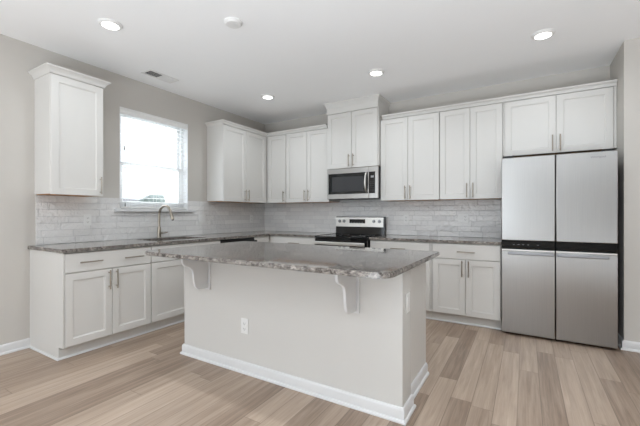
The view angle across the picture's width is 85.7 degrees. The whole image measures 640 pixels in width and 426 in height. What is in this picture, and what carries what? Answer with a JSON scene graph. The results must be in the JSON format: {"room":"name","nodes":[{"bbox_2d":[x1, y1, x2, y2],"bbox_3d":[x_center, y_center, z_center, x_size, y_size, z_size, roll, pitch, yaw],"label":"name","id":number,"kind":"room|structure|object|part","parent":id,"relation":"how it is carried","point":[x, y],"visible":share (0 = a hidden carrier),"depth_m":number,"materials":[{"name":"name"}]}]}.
{"room":"kitchen","nodes":[
{"label":"kitchen","id":0,"kind":"room"},
{"bbox_2d":[0,34,263,344],"bbox_3d":[-3.969,-0.168,1.005,0.160,2.734,11.500,0,0,31],"label":"wall","id":1,"kind":"structure","parent":0,"point":[17,57],"depth_m":3.10,"materials":[{"name":"paint"}]},
{"bbox_2d":[0,338,30,355],"bbox_3d":[-4.718,1.158,-0.437,0.026,0.083,8.255,0,0,31],"label":"baseboard","id":2,"kind":"structure","parent":1,"relation":"attached to","point":[7,348],"depth_m":3.01,"materials":[{"name":"white paint"}]},
{"bbox_2d":[28,62,110,196],"bbox_3d":[-2.336,-0.727,3.231,0.370,1.109,0.527,0,0,31],"label":"upper cabinet","id":3,"kind":"object","parent":1,"relation":"attached to","point":[68,113],"visible":1,"depth_m":3.11,"materials":[{"name":"paint"}]},
{"bbox_3d":[-2.366,-0.177,3.249,0.282,0.004,0.411,0,0,31],"label":"panel","id":4,"kind":"part","parent":3,"relation":"part of","materials":[{"name":"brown wood"}]},
{"bbox_3d":[-2.336,-1.252,3.231,0.370,0.060,0.527,0,0,31],"label":"crown","id":5,"kind":"part","parent":3,"relation":"part of","materials":[{"name":"paint"}]},
{"bbox_3d":[-2.226,-0.695,3.166,0.020,1.044,0.427,0,0,31],"label":"door","id":6,"kind":"part","parent":3,"relation":"part of","materials":[{"name":"paint"}]},
{"bbox_2d":[36,195,264,244],"bbox_3d":[-1.778,0.056,4.525,0.008,0.458,3.209,0,0,31],"label":"backsplash","id":7,"kind":"structure","parent":1,"relation":"attached to","point":[59,219],"depth_m":3.82,"materials":[{"name":"tile"}]},
{"bbox_2d":[84,214,90,225],"bbox_3d":[-2.371,0.059,3.510,0.008,0.115,0.070,0,0,31],"label":"wall outlet","id":8,"kind":"object","parent":7,"relation":"attached to","point":[87,217],"visible":1,"depth_m":3.50,"materials":[{"name":"white plastic"}]},
{"bbox_2d":[199,214,205,222],"bbox_3d":[-1.632,0.062,4.752,0.008,0.115,0.116,0,0,31],"label":"wall switch","id":9,"kind":"object","parent":7,"relation":"attached to","point":[202,217],"visible":1,"depth_m":4.75,"materials":[{"name":"white plastic"}]},
{"bbox_2d":[114,107,194,211],"bbox_3d":[-2.024,-0.606,4.212,0.195,1.162,1.047,0,0,31],"label":"window","id":10,"kind":"structure","parent":1,"relation":"in","point":[184,152],"depth_m":4.45,"materials":[{"name":"white plastic"}]},
{"bbox_3d":[-2.098,-0.848,4.249,0.025,0.588,0.804,0,0,31],"label":"sash","id":11,"kind":"part","parent":10,"relation":"part of","materials":[{"name":"white plastic"}]},
{"bbox_3d":[-2.070,-0.347,4.233,0.025,0.493,0.804,0,0,31],"label":"sash","id":12,"kind":"part","parent":10,"relation":"part of","materials":[{"name":"glass"}]},
{"bbox_2d":[120,107,187,208],"bbox_3d":[-2.010,-0.623,4.197,0.070,1.114,0.878,0,0,31],"label":"window blind","id":13,"kind":"object","parent":10,"relation":"attached to","point":[125,111],"visible":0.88,"depth_m":4.16,"materials":[{"name":"white plastic"}]},
{"bbox_3d":[-2.017,-0.075,4.201,0.050,0.018,0.866,0,0,31],"label":"rail","id":14,"kind":"part","parent":13,"relation":"part of","materials":[{"name":"white plastic"}]},
{"bbox_3d":[-2.017,-0.601,4.201,0.054,1.051,0.003,0,0,31],"label":"ladder cord","id":15,"kind":"part","parent":13,"relation":"part of","materials":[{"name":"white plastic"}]},
{"bbox_3d":[-1.998,-0.042,4.196,0.135,0.034,1.047,0,0,31],"label":"sill","id":16,"kind":"part","parent":10,"relation":"part of","materials":[{"name":"white paint"}]},
{"bbox_2d":[207,124,266,202],"bbox_3d":[-1.208,-0.698,5.137,0.361,1.050,0.914,0,0,31],"label":"upper cabinet","id":17,"kind":"object","parent":1,"relation":"attached to","point":[236,158],"visible":1,"depth_m":4.88,"materials":[{"name":"paint"}]},
{"bbox_3d":[-1.233,-0.177,5.153,0.282,0.004,0.891,0,0,31],"label":"panel","id":18,"kind":"part","parent":17,"relation":"part of","materials":[{"name":"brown wood"}]},
{"bbox_3d":[-1.212,-0.695,4.869,0.020,1.044,0.442,0,0,31],"label":"door","id":19,"kind":"part","parent":17,"relation":"part of","materials":[{"name":"paint"}]},
{"bbox_3d":[-0.984,-0.695,5.254,0.020,1.044,0.442,0,0,31],"label":"door","id":20,"kind":"part","parent":17,"relation":"part of","materials":[{"name":"paint"}]},
{"bbox_2d":[205,119,327,136],"bbox_3d":[-0.753,-1.248,4.861,1.422,0.052,0.974,0,0,31],"label":"crown molding","id":21,"kind":"structure","parent":17,"relation":"on","point":[222,121],"depth_m":5.03,"materials":[{"name":"paint"}]},
{"bbox_2d":[0,0,639,123],"bbox_3d":[-0.720,-1.635,-0.927,7.800,0.200,11.900,0,0,31],"label":"ceiling","id":22,"kind":"structure","parent":0,"point":[309,55],"depth_m":3.05,"materials":[{"name":"paint"}]},
{"bbox_2d":[98,18,122,30],"bbox_3d":[-1.696,-1.525,2.783,0.176,0.019,0.176,0,0,31],"label":"recessed light","id":23,"kind":"object","parent":22,"relation":"in","point":[107,23],"visible":1,"depth_m":2.76,"materials":[{"name":"white plastic"}]},
{"bbox_2d":[141,69,178,82],"bbox_3d":[-1.782,-1.529,3.841,0.170,0.010,0.360,0,0,31],"label":"ceiling vent","id":24,"kind":"object","parent":22,"relation":"in","point":[149,72],"visible":1,"depth_m":3.83,"materials":[{"name":"white plastic"}]},
{"bbox_2d":[224,17,241,28],"bbox_3d":[-0.696,-1.519,2.752,0.140,0.030,0.140,0,0,31],"label":"smoke detector","id":25,"kind":"object","parent":22,"relation":"attached to","point":[231,22],"visible":1,"depth_m":2.73,"materials":[{"name":"white plastic"}]},
{"bbox_2d":[261,94,274,98],"bbox_3d":[-0.687,-1.525,4.492,0.176,0.019,0.176,0,0,31],"label":"recessed light","id":26,"kind":"object","parent":22,"relation":"in","point":[264,96],"visible":1,"depth_m":4.45,"materials":[{"name":"white plastic"}]},
{"bbox_2d":[368,69,383,75],"bbox_3d":[0.601,-1.525,3.726,0.176,0.019,0.176,0,0,31],"label":"recessed light","id":27,"kind":"object","parent":22,"relation":"in","point":[374,72],"visible":1,"depth_m":3.70,"materials":[{"name":"white plastic"}]},
{"bbox_2d":[531,29,554,39],"bbox_3d":[1.897,-1.525,2.940,0.176,0.019,0.176,0,0,31],"label":"recessed light","id":28,"kind":"object","parent":22,"relation":"in","point":[543,34],"visible":1,"depth_m":2.92,"materials":[{"name":"white plastic"}]},
{"bbox_2d":[0,319,639,425],"bbox_3d":[-0.720,1.274,-0.927,7.800,0.150,11.900,0,0,31],"label":"floor","id":29,"kind":"structure","parent":0,"point":[478,376],"depth_m":2.38,"materials":[{"name":"wood"}]},
{"bbox_2d":[29,246,150,360],"bbox_3d":[-2.145,0.758,3.262,0.664,0.882,0.780,0,0,31],"label":"base cabinet","id":30,"kind":"object","parent":29,"relation":"on","point":[85,301],"visible":0.96,"depth_m":3.01,"materials":[{"name":"paint"}]},
{"bbox_3d":[-2.351,0.758,2.954,0.625,0.882,0.012,0,0,31],"label":"panel","id":31,"kind":"part","parent":30,"relation":"part of","materials":[{"name":"paint"}]},
{"bbox_3d":[-1.990,0.792,2.966,0.020,0.597,0.371,0,0,31],"label":"door","id":32,"kind":"part","parent":30,"relation":"part of","materials":[{"name":"paint"}]},
{"bbox_3d":[-2.175,1.191,3.280,0.538,0.014,0.780,0,0,31],"label":"shoe moulding","id":33,"kind":"part","parent":30,"relation":"part of","materials":[{"name":"white paint"}]},
{"bbox_3d":[-1.964,0.406,2.955,0.038,0.012,0.178,0,0,31],"label":"handle","id":34,"kind":"part","parent":30,"relation":"part of","materials":[{"name":"silver metal"}]},
{"bbox_3d":[-1.894,0.406,3.128,0.020,0.158,0.747,0,0,31],"label":"drawer","id":35,"kind":"part","parent":30,"relation":"part of","materials":[{"name":"paint"}]},
{"bbox_3d":[-1.853,0.586,3.141,0.038,0.172,0.011,0,0,31],"label":"handle","id":36,"kind":"part","parent":30,"relation":"part of","materials":[{"name":"silver metal"}]},
{"bbox_3d":[-1.798,0.792,3.290,0.020,0.597,0.371,0,0,31],"label":"door","id":37,"kind":"part","parent":30,"relation":"part of","materials":[{"name":"paint"}]},
{"bbox_2d":[28,231,335,252],"bbox_3d":[-1.180,0.300,4.135,1.433,0.030,3.268,0,0,31],"label":"countertop","id":38,"kind":"structure","parent":30,"relation":"on","point":[112,244],"depth_m":3.66,"materials":[{"name":"stone"}]},
{"bbox_2d":[157,205,173,237],"bbox_3d":[-1.811,0.088,4.080,0.297,0.393,0.109,0,0,31],"label":"faucet","id":39,"kind":"object","parent":38,"relation":"on","point":[159,232],"visible":1,"depth_m":4.10,"materials":[{"name":"silver metal"}]},
{"bbox_2d":[147,240,219,332],"bbox_3d":[-1.708,0.758,3.988,0.654,0.882,0.912,0,0,31],"label":"base cabinet","id":40,"kind":"object","parent":29,"relation":"on","point":[167,274],"visible":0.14,"depth_m":3.62,"materials":[{"name":"paint"}]},
{"bbox_3d":[-1.516,1.191,3.874,0.013,0.014,0.912,0,0,31],"label":"shoe moulding","id":41,"kind":"part","parent":40,"relation":"part of","materials":[{"name":"white paint"}]},
{"bbox_3d":[-1.584,0.792,3.650,0.020,0.597,0.450,0,0,31],"label":"door","id":42,"kind":"part","parent":40,"relation":"part of","materials":[{"name":"paint"}]},
{"bbox_3d":[-1.468,0.406,3.845,0.020,0.158,0.904,0,0,31],"label":"drawer","id":43,"kind":"part","parent":40,"relation":"part of","materials":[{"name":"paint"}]},
{"bbox_2d":[220,237,256,242],"bbox_3d":[-1.300,0.759,4.634,0.658,0.880,0.604,0,0,31],"label":"dishwasher","id":44,"kind":"object","parent":29,"relation":"on","point":[248,238],"visible":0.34,"depth_m":4.49,"materials":[{"name":"grey metal"}]},
{"bbox_2d":[254,236,269,241],"bbox_3d":[-1.071,0.758,5.059,0.654,0.882,0.351,0,0,31],"label":"base cabinet","id":45,"kind":"object","parent":29,"relation":"on","point":[261,238],"visible":0.06,"depth_m":4.92,"materials":[{"name":"paint"}]},
{"bbox_2d":[270,236,314,244],"bbox_3d":[-0.257,0.758,5.093,0.822,0.882,0.654,0,0,31],"label":"base cabinet","id":46,"kind":"object","parent":29,"relation":"on","point":[275,239],"visible":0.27,"depth_m":4.83,"materials":[{"name":"paint"}]},
{"bbox_2d":[180,259,428,425],"bbox_3d":[-0.230,0.758,2.679,1.966,0.882,0.985,0,0,31],"label":"kitchen island","id":47,"kind":"object","parent":29,"relation":"on","point":[347,341],"visible":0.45,"depth_m":2.33,"materials":[{"name":"paint"}]},
{"bbox_3d":[-0.916,0.465,2.807,0.056,0.296,0.012,0,0,31],"label":"plate","id":48,"kind":"part","parent":47,"relation":"part of","materials":[{"name":"white paint"}]},
{"bbox_2d":[241,318,247,333],"bbox_3d":[-0.574,0.847,2.605,0.070,0.115,0.008,0,0,31],"label":"wall outlet","id":49,"kind":"object","parent":47,"relation":"attached to","point":[244,322],"visible":1,"depth_m":2.60,"materials":[{"name":"white plastic"}]},
{"bbox_2d":[145,241,439,278],"bbox_3d":[-0.243,0.300,2.642,2.002,0.030,1.153,0,0,31],"label":"island countertop","id":50,"kind":"structure","parent":47,"relation":"on","point":[363,262],"depth_m":2.31,"materials":[{"name":"stone"}]},
{"bbox_3d":[-0.181,1.158,2.760,1.966,0.083,0.710,0,0,31],"label":"baseboard","id":51,"kind":"part","parent":47,"relation":"part of","materials":[{"name":"white paint"}]},
{"bbox_3d":[0.215,0.465,2.134,0.056,0.296,0.012,0,0,31],"label":"plate","id":52,"kind":"part","parent":47,"relation":"part of","materials":[{"name":"white paint"}]},
{"bbox_2d":[406,292,409,313],"bbox_3d":[0.527,0.532,2.069,0.008,0.115,0.070,0,0,31],"label":"wall switch","id":53,"kind":"object","parent":47,"relation":"attached to","point":[407,294],"visible":1,"depth_m":2.05,"materials":[{"name":"white plastic"}]},
{"bbox_3d":[0.657,0.758,2.378,0.010,0.882,0.520,0,0,31],"label":"panel","id":54,"kind":"part","parent":47,"relation":"part of","materials":[{"name":"paint"}]},
{"bbox_2d":[313,216,385,247],"bbox_3d":[0.400,0.618,4.647,0.755,1.162,0.732,0,0,31],"label":"range","id":55,"kind":"object","parent":29,"relation":"on","point":[350,231],"visible":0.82,"depth_m":4.75,"materials":[{"name":"black metal"}]},
{"bbox_3d":[0.230,0.375,4.359,0.721,0.043,0.062,0,0,31],"label":"handle","id":56,"kind":"part","parent":55,"relation":"part of","materials":[{"name":"metal"}]},
{"bbox_3d":[0.253,0.649,4.400,0.747,0.660,0.033,0,0,31],"label":"oven door","id":57,"kind":"part","parent":55,"relation":"part of","materials":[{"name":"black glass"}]},
{"bbox_2d":[315,234,380,239],"bbox_3d":[0.396,0.302,4.639,0.755,0.026,0.600,0,0,31],"label":"cooktop","id":58,"kind":"object","parent":55,"relation":"in","point":[330,236],"depth_m":4.48,"materials":[{"name":"grey glass"}]},
{"bbox_3d":[0.546,0.115,4.900,0.731,0.132,0.014,0,0,31],"label":"control panel","id":59,"kind":"part","parent":55,"relation":"part of","materials":[{"name":"metal"}]},
{"bbox_2d":[370,240,432,318],"bbox_3d":[1.072,0.758,4.302,0.741,0.882,0.654,0,0,31],"label":"base cabinet","id":60,"kind":"object","parent":29,"relation":"on","point":[386,244],"visible":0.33,"depth_m":3.94,"materials":[{"name":"paint"}]},
{"bbox_3d":[0.924,0.406,4.066,0.719,0.158,0.020,0,0,31],"label":"drawer","id":61,"kind":"part","parent":60,"relation":"part of","materials":[{"name":"paint"}]},
{"bbox_3d":[1.080,0.792,3.973,0.354,0.597,0.020,0,0,31],"label":"door","id":62,"kind":"part","parent":60,"relation":"part of","materials":[{"name":"paint"}]},
{"bbox_2d":[369,235,501,244],"bbox_3d":[1.377,0.300,4.138,1.440,0.030,0.648,0,0,31],"label":"countertop","id":63,"kind":"structure","parent":60,"relation":"on","point":[439,239],"depth_m":4.00,"materials":[{"name":"stone"}]},
{"bbox_2d":[432,242,501,329],"bbox_3d":[1.689,0.758,3.936,0.690,0.882,0.654,0,0,31],"label":"base cabinet","id":64,"kind":"object","parent":29,"relation":"on","point":[466,278],"visible":0.96,"depth_m":3.68,"materials":[{"name":"paint"}]},
{"bbox_3d":[1.406,0.792,3.779,0.338,0.597,0.020,0,0,31],"label":"door","id":65,"kind":"part","parent":64,"relation":"part of","materials":[{"name":"paint"}]},
{"bbox_3d":[1.549,0.406,3.694,0.672,0.158,0.020,0,0,31],"label":"drawer","id":66,"kind":"part","parent":64,"relation":"part of","materials":[{"name":"paint"}]},
{"bbox_3d":[1.575,1.191,3.744,0.690,0.014,0.013,0,0,31],"label":"shoe moulding","id":67,"kind":"part","parent":64,"relation":"part of","materials":[{"name":"white paint"}]},
{"bbox_3d":[1.696,0.792,3.606,0.328,0.597,0.020,0,0,31],"label":"door","id":68,"kind":"part","parent":64,"relation":"part of","materials":[{"name":"paint"}]},
{"bbox_2d":[502,148,617,348],"bbox_3d":[2.361,0.310,3.497,0.897,1.778,0.685,0,0,31],"label":"refrigerator","id":69,"kind":"object","parent":29,"relation":"on","point":[560,211],"visible":1,"depth_m":3.19,"materials":[{"name":"grey metal"}]},
{"bbox_3d":[2.019,-0.148,3.365,0.444,0.815,0.065,0,0,31],"label":"door","id":70,"kind":"part","parent":69,"relation":"part of","materials":[{"name":"metal"}]},
{"bbox_3d":[2.019,0.768,3.365,0.444,0.810,0.065,0,0,31],"label":"door","id":71,"kind":"part","parent":69,"relation":"part of","materials":[{"name":"metal"}]},
{"bbox_3d":[2.018,0.355,3.363,0.442,0.015,0.065,0,0,31],"label":"trim","id":72,"kind":"part","parent":69,"relation":"part of","materials":[{"name":"metal"}]},
{"bbox_3d":[2.018,0.385,3.314,0.386,0.028,0.021,0,0,31],"label":"handle","id":73,"kind":"part","parent":69,"relation":"part of","materials":[{"name":"metal"}]},
{"bbox_3d":[2.362,0.385,3.110,0.380,0.028,0.021,0,0,31],"label":"handle","id":74,"kind":"part","parent":69,"relation":"part of","materials":[{"name":"metal"}]},
{"bbox_3d":[2.408,-0.148,3.134,0.446,0.815,0.065,0,0,31],"label":"door","id":75,"kind":"part","parent":69,"relation":"part of","materials":[{"name":"metal"}]},
{"bbox_3d":[2.408,0.768,3.134,0.446,0.810,0.065,0,0,31],"label":"door","id":76,"kind":"part","parent":69,"relation":"part of","materials":[{"name":"metal"}]},
{"bbox_3d":[2.406,0.355,3.132,0.444,0.015,0.065,0,0,31],"label":"trim","id":77,"kind":"part","parent":69,"relation":"part of","materials":[{"name":"metal"}]},
{"bbox_2d":[264,65,609,203],"bbox_3d":[0.985,-0.168,4.841,4.754,2.734,0.160,0,0,31],"label":"wall","id":78,"kind":"structure","parent":0,"point":[598,74],"depth_m":4.16,"materials":[{"name":"paint"}]},
{"bbox_2d":[267,135,285,202],"bbox_3d":[-0.616,-0.698,5.490,0.365,1.050,0.361,0,0,31],"label":"upper cabinet","id":79,"kind":"object","parent":78,"relation":"attached to","point":[276,145],"visible":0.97,"depth_m":5.38,"materials":[{"name":"paint"}]},
{"bbox_2d":[286,128,339,202],"bbox_3d":[-0.129,-0.698,5.200,0.761,1.050,0.361,0,0,31],"label":"upper cabinet","id":80,"kind":"object","parent":78,"relation":"attached to","point":[306,152],"visible":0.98,"depth_m":5.07,"materials":[{"name":"paint"}]},
{"bbox_3d":[-0.360,-0.695,5.183,0.374,1.044,0.020,0,0,31],"label":"door","id":81,"kind":"part","parent":80,"relation":"part of","materials":[{"name":"paint"}]},
{"bbox_3d":[-0.114,-0.177,5.226,0.738,0.004,0.282,0,0,31],"label":"panel","id":82,"kind":"part","parent":80,"relation":"part of","materials":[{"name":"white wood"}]},
{"bbox_3d":[-0.034,-0.695,4.989,0.374,1.044,0.020,0,0,31],"label":"door","id":83,"kind":"part","parent":80,"relation":"part of","materials":[{"name":"paint"}]},
{"bbox_2d":[324,94,390,169],"bbox_3d":[0.506,-1.078,4.780,0.815,0.910,0.435,0,0,31],"label":"upper cabinet","id":84,"kind":"object","parent":78,"relation":"attached to","point":[354,125],"visible":0.96,"depth_m":4.60,"materials":[{"name":"paint"}]},
{"bbox_3d":[0.261,-0.999,4.728,0.363,0.752,0.020,0,0,31],"label":"door","id":85,"kind":"part","parent":84,"relation":"part of","materials":[{"name":"paint"}]},
{"bbox_2d":[327,166,380,199],"bbox_3d":[0.498,-0.410,4.766,0.755,0.418,0.447,0,0,31],"label":"microwave","id":86,"kind":"object","parent":84,"relation":"attached to","point":[358,183],"visible":0.98,"depth_m":4.61,"materials":[{"name":"silver metal"}]},
{"bbox_3d":[0.586,-0.416,4.493,0.028,0.272,0.066,0,0,31],"label":"handle","id":87,"kind":"part","parent":86,"relation":"part of","materials":[{"name":"metal"}]},
{"bbox_3d":[0.691,-0.412,4.478,0.128,0.414,0.027,0,0,31],"label":"control panel","id":88,"kind":"part","parent":86,"relation":"part of","materials":[{"name":"metal"}]},
{"bbox_3d":[0.507,-1.497,4.782,0.815,0.072,0.430,0,0,31],"label":"crown","id":89,"kind":"part","parent":84,"relation":"part of","materials":[{"name":"paint"}]},
{"bbox_3d":[0.577,-0.999,4.540,0.363,0.752,0.020,0,0,31],"label":"door","id":90,"kind":"part","parent":84,"relation":"part of","materials":[{"name":"paint"}]},
{"bbox_2d":[265,199,501,237],"bbox_3d":[0.605,0.032,4.970,3.632,0.506,0.008,0,0,31],"label":"backsplash","id":91,"kind":"structure","parent":78,"relation":"attached to","point":[433,217],"depth_m":4.66,"materials":[{"name":"tile"}]},
{"bbox_2d":[404,214,408,222],"bbox_3d":[1.152,0.064,4.634,0.070,0.115,0.008,0,0,31],"label":"wall outlet","id":92,"kind":"object","parent":91,"relation":"attached to","point":[406,216],"visible":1,"depth_m":4.63,"materials":[{"name":"white plastic"}]},
{"bbox_2d":[458,213,467,222],"bbox_3d":[1.768,0.051,4.268,0.116,0.115,0.008,0,0,31],"label":"wall outlet","id":93,"kind":"object","parent":91,"relation":"attached to","point":[462,217],"visible":1,"depth_m":4.27,"materials":[{"name":"white plastic"}]},
{"bbox_2d":[381,112,439,200],"bbox_3d":[1.171,-0.698,4.427,0.744,1.050,0.361,0,0,31],"label":"upper cabinet","id":94,"kind":"object","parent":78,"relation":"attached to","point":[410,146],"visible":0.98,"depth_m":4.29,"materials":[{"name":"paint"}]},
{"bbox_3d":[0.941,-0.695,4.409,0.356,1.044,0.020,0,0,31],"label":"door","id":95,"kind":"part","parent":94,"relation":"part of","materials":[{"name":"paint"}]},
{"bbox_3d":[1.186,-0.177,4.453,0.721,0.004,0.282,0,0,31],"label":"panel","id":96,"kind":"part","parent":94,"relation":"part of","materials":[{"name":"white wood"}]},
{"bbox_3d":[1.259,-0.695,4.220,0.374,1.044,0.020,0,0,31],"label":"door","id":97,"kind":"part","parent":94,"relation":"part of","materials":[{"name":"paint"}]},
{"bbox_2d":[440,103,503,199],"bbox_3d":[1.780,-0.698,4.065,0.666,1.050,0.361,0,0,31],"label":"upper cabinet","id":98,"kind":"object","parent":78,"relation":"attached to","point":[471,139],"visible":0.94,"depth_m":3.93,"materials":[{"name":"paint"}]},
{"bbox_3d":[1.570,-0.695,4.035,0.330,1.044,0.020,0,0,31],"label":"door","id":99,"kind":"part","parent":98,"relation":"part of","materials":[{"name":"paint"}]},
{"bbox_3d":[1.795,-0.177,4.091,0.643,0.004,0.282,0,0,31],"label":"panel","id":100,"kind":"part","parent":98,"relation":"part of","materials":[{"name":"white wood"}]},
{"bbox_3d":[1.855,-0.695,3.865,0.324,1.044,0.020,0,0,31],"label":"door","id":101,"kind":"part","parent":98,"relation":"part of","materials":[{"name":"paint"}]},
{"bbox_2d":[382,79,617,119],"bbox_3d":[1.809,-1.248,3.872,2.342,0.052,0.054,0,0,31],"label":"crown molding","id":102,"kind":"structure","parent":98,"relation":"on","point":[609,83],"depth_m":3.73,"materials":[{"name":"paint"}]},
{"bbox_2d":[503,86,616,157],"bbox_3d":[2.480,-0.925,3.648,0.959,0.595,0.361,0,0,31],"label":"upper cabinet","id":103,"kind":"object","parent":78,"relation":"attached to","point":[582,121],"visible":0.92,"depth_m":3.50,"materials":[{"name":"paint"}]},
{"bbox_3d":[2.215,-0.922,3.652,0.460,0.589,0.020,0,0,31],"label":"door","id":104,"kind":"part","parent":103,"relation":"part of","materials":[{"name":"paint"}]},
{"bbox_3d":[2.496,-0.632,3.674,0.936,0.004,0.282,0,0,31],"label":"panel","id":105,"kind":"part","parent":103,"relation":"part of","materials":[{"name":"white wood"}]},
{"bbox_3d":[2.610,-0.922,3.416,0.452,0.589,0.020,0,0,31],"label":"door","id":106,"kind":"part","parent":103,"relation":"part of","materials":[{"name":"paint"}]},
{"bbox_2d":[610,38,639,341],"bbox_3d":[4.084,-0.168,2.656,2.806,2.734,0.748,0,0,31],"label":"wall","id":107,"kind":"structure","parent":0,"point":[625,66],"depth_m":3.04,"materials":[{"name":"paint"}]},
{"bbox_2d":[618,333,639,352],"bbox_3d":[4.012,1.158,2.562,2.832,0.083,0.564,0,0,31],"label":"baseboard","id":108,"kind":"structure","parent":107,"relation":"attached to","point":[625,345],"depth_m":3.03,"materials":[{"name":"white paint"}]},
{"label":"outside","id":109,"kind":"structure","parent":0,"visible":0},
{"bbox_3d":[-6.186,1.899,26.466,90.000,0.200,90.000,0,0,31],"label":"ground","id":110,"kind":"structure","parent":109,"visible":0},
{"bbox_2d":[123,198,138,201],"bbox_3d":[-19.078,0.149,34.133,6.600,3.300,7.400,0,0,-1],"label":"house","id":111,"kind":"structure","parent":110,"relation":"on","point":[134,200],"depth_m":33.66,"materials":[{"name":"white"}]},
{"bbox_2d":[139,194,164,201],"bbox_3d":[-13.563,0.088,27.763,2.354,3.430,2.099,0,0,31],"label":"tree","id":112,"kind":"object","parent":110,"relation":"on","point":[161,197],"visible":0.37,"depth_m":26.97,"materials":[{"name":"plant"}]}
]}

